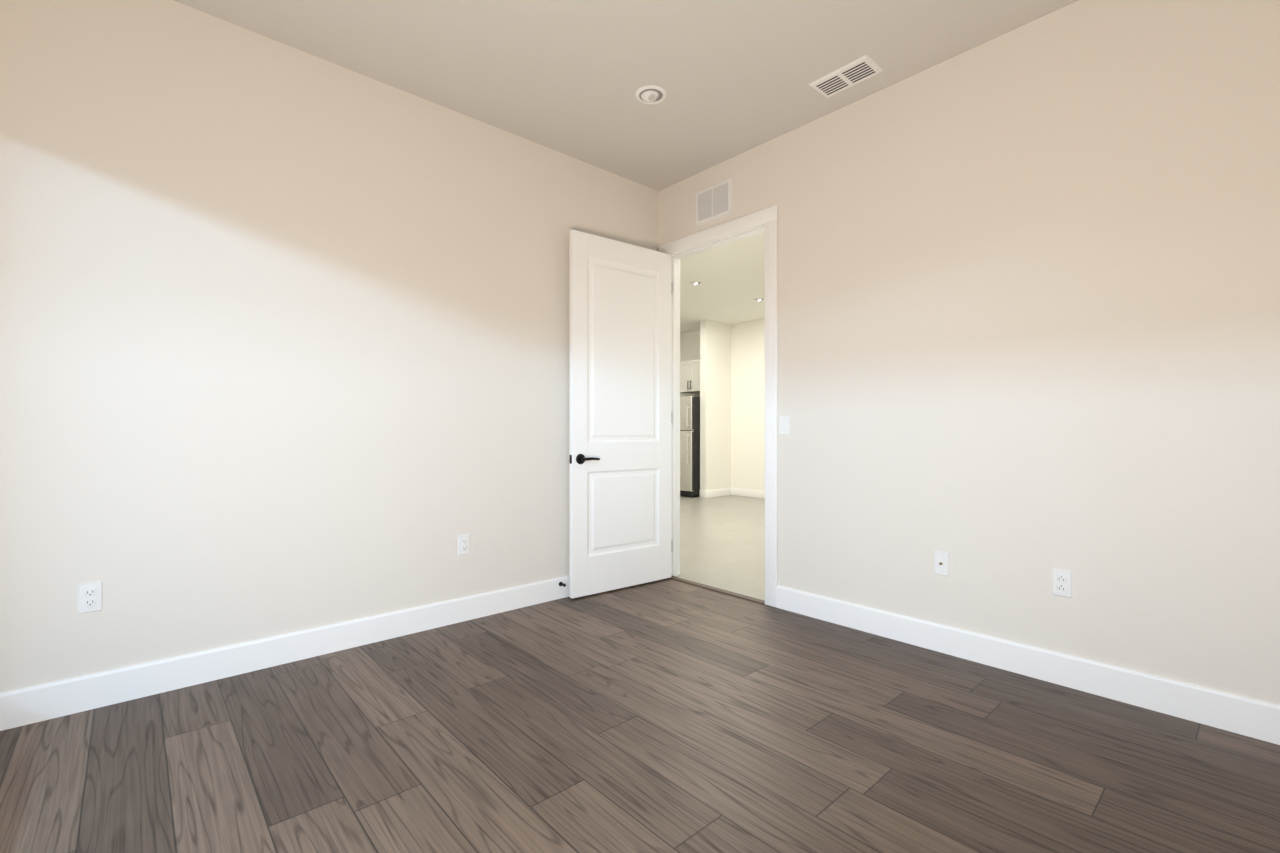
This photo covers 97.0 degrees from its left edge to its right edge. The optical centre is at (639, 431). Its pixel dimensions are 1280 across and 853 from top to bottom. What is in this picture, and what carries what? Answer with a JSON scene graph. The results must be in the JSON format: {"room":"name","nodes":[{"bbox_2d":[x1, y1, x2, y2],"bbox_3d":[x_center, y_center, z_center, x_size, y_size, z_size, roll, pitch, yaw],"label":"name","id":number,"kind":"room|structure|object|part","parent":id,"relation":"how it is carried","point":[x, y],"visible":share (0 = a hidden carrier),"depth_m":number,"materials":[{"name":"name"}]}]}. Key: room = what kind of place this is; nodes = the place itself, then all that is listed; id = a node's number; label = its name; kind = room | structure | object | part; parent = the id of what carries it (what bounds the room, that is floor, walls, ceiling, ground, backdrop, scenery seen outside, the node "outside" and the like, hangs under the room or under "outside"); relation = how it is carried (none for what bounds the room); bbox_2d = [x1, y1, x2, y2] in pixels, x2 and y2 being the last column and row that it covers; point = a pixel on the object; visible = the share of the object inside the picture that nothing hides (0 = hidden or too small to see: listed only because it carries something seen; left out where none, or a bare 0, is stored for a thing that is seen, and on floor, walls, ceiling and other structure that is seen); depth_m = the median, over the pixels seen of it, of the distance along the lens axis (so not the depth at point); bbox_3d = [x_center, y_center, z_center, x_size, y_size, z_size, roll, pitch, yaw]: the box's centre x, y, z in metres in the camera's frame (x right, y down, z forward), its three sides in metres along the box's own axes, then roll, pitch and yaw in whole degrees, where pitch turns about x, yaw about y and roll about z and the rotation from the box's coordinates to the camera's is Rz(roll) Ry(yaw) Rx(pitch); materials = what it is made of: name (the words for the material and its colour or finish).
{"room":"empty bedroom","nodes":[
{"label":"empty bedroom","id":0,"kind":"room"},
{"bbox_2d":[0,0,658,692],"bbox_3d":[-1.238,-0.364,3.113,3.610,2.900,0.110,0,0,-42],"label":"wall","id":1,"kind":"structure","parent":0,"point":[283,327],"depth_m":2.56,"materials":[{"name":"white paint"}]},
{"bbox_2d":[77,581,102,613],"bbox_3d":[-2.149,0.651,2.213,0.071,0.116,0.008,0,0,-42],"label":"outlet","id":2,"kind":"object","parent":1,"relation":"attached to","point":[89,595],"visible":1,"depth_m":2.21,"materials":[{"name":"white plastic"}]},
{"bbox_2d":[0,575,569,730],"bbox_3d":[-1.150,1.018,3.109,3.486,0.135,0.014,0,0,-42],"label":"baseboard","id":3,"kind":"structure","parent":1,"relation":"attached to","point":[46,701],"depth_m":2.54,"materials":[{"name":"white wood"}]},
{"bbox_2d":[458,534,469,555],"bbox_3d":[-1.006,0.651,3.242,0.071,0.116,0.008,0,0,-42],"label":"outlet","id":4,"kind":"object","parent":1,"relation":"attached to","point":[463,540],"visible":1,"depth_m":3.24,"materials":[{"name":"white plastic"}]},
{"bbox_2d":[174,0,1077,190],"bbox_3d":[0.044,-1.864,1.771,3.720,0.100,3.820,0,0,-42],"label":"ceiling","id":5,"kind":"structure","parent":0,"point":[562,76],"depth_m":2.73,"materials":[{"name":"white paint"}]},
{"bbox_2d":[635,85,666,104],"bbox_3d":[0.059,-1.827,3.055,0.170,0.077,0.170,0,0,-42],"label":"smoke detector","id":6,"kind":"object","parent":5,"relation":"in","point":[644,95],"visible":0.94,"depth_m":3.04,"materials":[{"name":"white plastic"}]},
{"bbox_2d":[809,55,883,97],"bbox_3d":[1.053,-1.808,2.904,0.180,0.011,0.315,0,0,-42],"label":"ceiling vent","id":7,"kind":"object","parent":5,"relation":"in","point":[863,68],"visible":1,"depth_m":2.88,"materials":[{"name":"white metal"}]},
{"bbox_2d":[0,495,1279,852],"bbox_3d":[0.089,1.136,5.175,8.340,0.100,8.820,0,0,-42],"label":"floor","id":8,"kind":"structure","parent":0,"point":[666,715],"depth_m":1.92,"materials":[{"name":"brown wood"}]},
{"bbox_2d":[680,396,699,497],"bbox_3d":[0.845,0.259,9.689,0.816,1.655,0.751,0,0,-42],"label":"fridge","id":9,"kind":"object","parent":8,"relation":"on","point":[689,405],"visible":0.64,"depth_m":9.26,"materials":[{"name":"silver metal"}]},
{"bbox_2d":[668,576,764,604],"bbox_3d":[0.506,1.080,3.883,0.064,0.012,0.858,0,0,-42],"label":"threshold strip","id":10,"kind":"object","parent":8,"relation":"on","point":[693,583],"visible":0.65,"depth_m":3.83,"materials":[{"name":"brown"}]},
{"bbox_2d":[680,318,764,490],"bbox_3d":[0.761,-0.364,7.126,4.730,2.900,6.820,0,0,-42],"label":"wall","id":11,"kind":"structure","parent":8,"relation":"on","point":[731,356],"depth_m":9.37,"materials":[{"name":"beige paint"}]},
{"bbox_2d":[680,359,699,393],"bbox_3d":[1.017,-0.944,9.841,0.492,0.540,0.766,0,0,-42],"label":"upper cabinet","id":12,"kind":"object","parent":11,"relation":"attached to","point":[689,370],"visible":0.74,"depth_m":9.71,"materials":[{"name":"white wood"}]},
{"bbox_2d":[700,488,764,498],"bbox_3d":[2.810,1.026,7.732,0.654,0.120,4.760,0,0,-42],"label":"baseboard","id":13,"kind":"structure","parent":11,"relation":"attached to","point":[728,491],"depth_m":9.33,"materials":[{"name":"white wood"}]},
{"bbox_2d":[659,0,1279,704],"bbox_3d":[1.386,-0.364,2.979,0.110,2.900,3.820,0,0,-42],"label":"wall","id":14,"kind":"structure","parent":8,"relation":"on","point":[1029,277],"depth_m":2.47,"materials":[{"name":"white paint"}]},
{"bbox_2d":[696,178,731,225],"bbox_3d":[0.500,-1.562,3.873,0.011,0.236,0.318,0,0,-42],"label":"air vent grille","id":15,"kind":"object","parent":14,"relation":"attached to","point":[714,202],"visible":1,"depth_m":3.86,"materials":[{"name":"white metal"}]},
{"bbox_2d":[659,205,777,606],"bbox_3d":[0.542,-0.153,3.916,0.146,2.479,1.046,0,0,-42],"label":"door frame","id":16,"kind":"structure","parent":14,"relation":"in","point":[768,216],"depth_m":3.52,"materials":[{"name":"white wood"}]},
{"bbox_2d":[570,229,670,598],"bbox_3d":[-0.107,-0.110,3.903,0.865,2.368,0.133,0,0,-38],"label":"door","id":17,"kind":"structure","parent":16,"relation":"attached to","point":[620,292],"depth_m":3.86,"materials":[{"name":"white wood"}]},
{"bbox_3d":[0.542,-0.153,3.916,0.146,2.479,1.046,0,0,-42],"label":"casing trim","id":18,"kind":"part","parent":16,"relation":"part of","materials":[{"name":"white wood"}]},
{"bbox_2d":[780,416,788,434],"bbox_3d":[0.878,-0.034,3.453,0.011,0.116,0.071,0,0,-42],"label":"light switch","id":19,"kind":"object","parent":14,"relation":"attached to","point":[784,420],"visible":1,"depth_m":3.45,"materials":[{"name":"white plastic"}]},
{"bbox_2d":[934,551,948,575],"bbox_3d":[1.478,0.651,2.781,0.017,0.116,0.071,0,0,-42],"label":"outlet plate","id":20,"kind":"object","parent":14,"relation":"attached to","point":[941,559],"visible":1,"depth_m":2.78,"materials":[{"name":"white plastic"}]},
{"bbox_2d":[777,585,1279,744],"bbox_3d":[1.690,1.018,2.548,0.014,0.135,2.525,0,0,-42],"label":"baseboard","id":21,"kind":"structure","parent":14,"relation":"attached to","point":[1246,716],"depth_m":2.41,"materials":[{"name":"white wood"}]},
{"bbox_2d":[1052,568,1071,597],"bbox_3d":[1.806,0.651,2.424,0.008,0.116,0.071,0,0,-42],"label":"outlet","id":22,"kind":"object","parent":14,"relation":"attached to","point":[1061,579],"visible":1,"depth_m":2.42,"materials":[{"name":"white plastic"}]},
{"bbox_2d":[680,232,764,332],"bbox_3d":[0.802,-1.864,7.163,4.620,0.100,6.820,0,0,-42],"label":"ceiling","id":23,"kind":"structure","parent":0,"point":[731,275],"depth_m":7.00,"materials":[{"name":"beige paint"}]},
{"bbox_2d":[688,281,701,284],"bbox_3d":[0.676,-1.827,6.914,0.170,0.077,0.170,0,0,-42],"label":"recessed light","id":24,"kind":"object","parent":23,"relation":"in","point":[690,282],"visible":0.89,"depth_m":6.89,"materials":[{"name":"white metal"}]},
{"bbox_2d":[753,298,764,300],"bbox_3d":[1.635,-1.827,7.777,0.170,0.077,0.170,0,0,-42],"label":"recessed light","id":25,"kind":"object","parent":23,"relation":"in","point":[754,299],"visible":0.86,"depth_m":7.77,"materials":[{"name":"white metal"}]}
]}

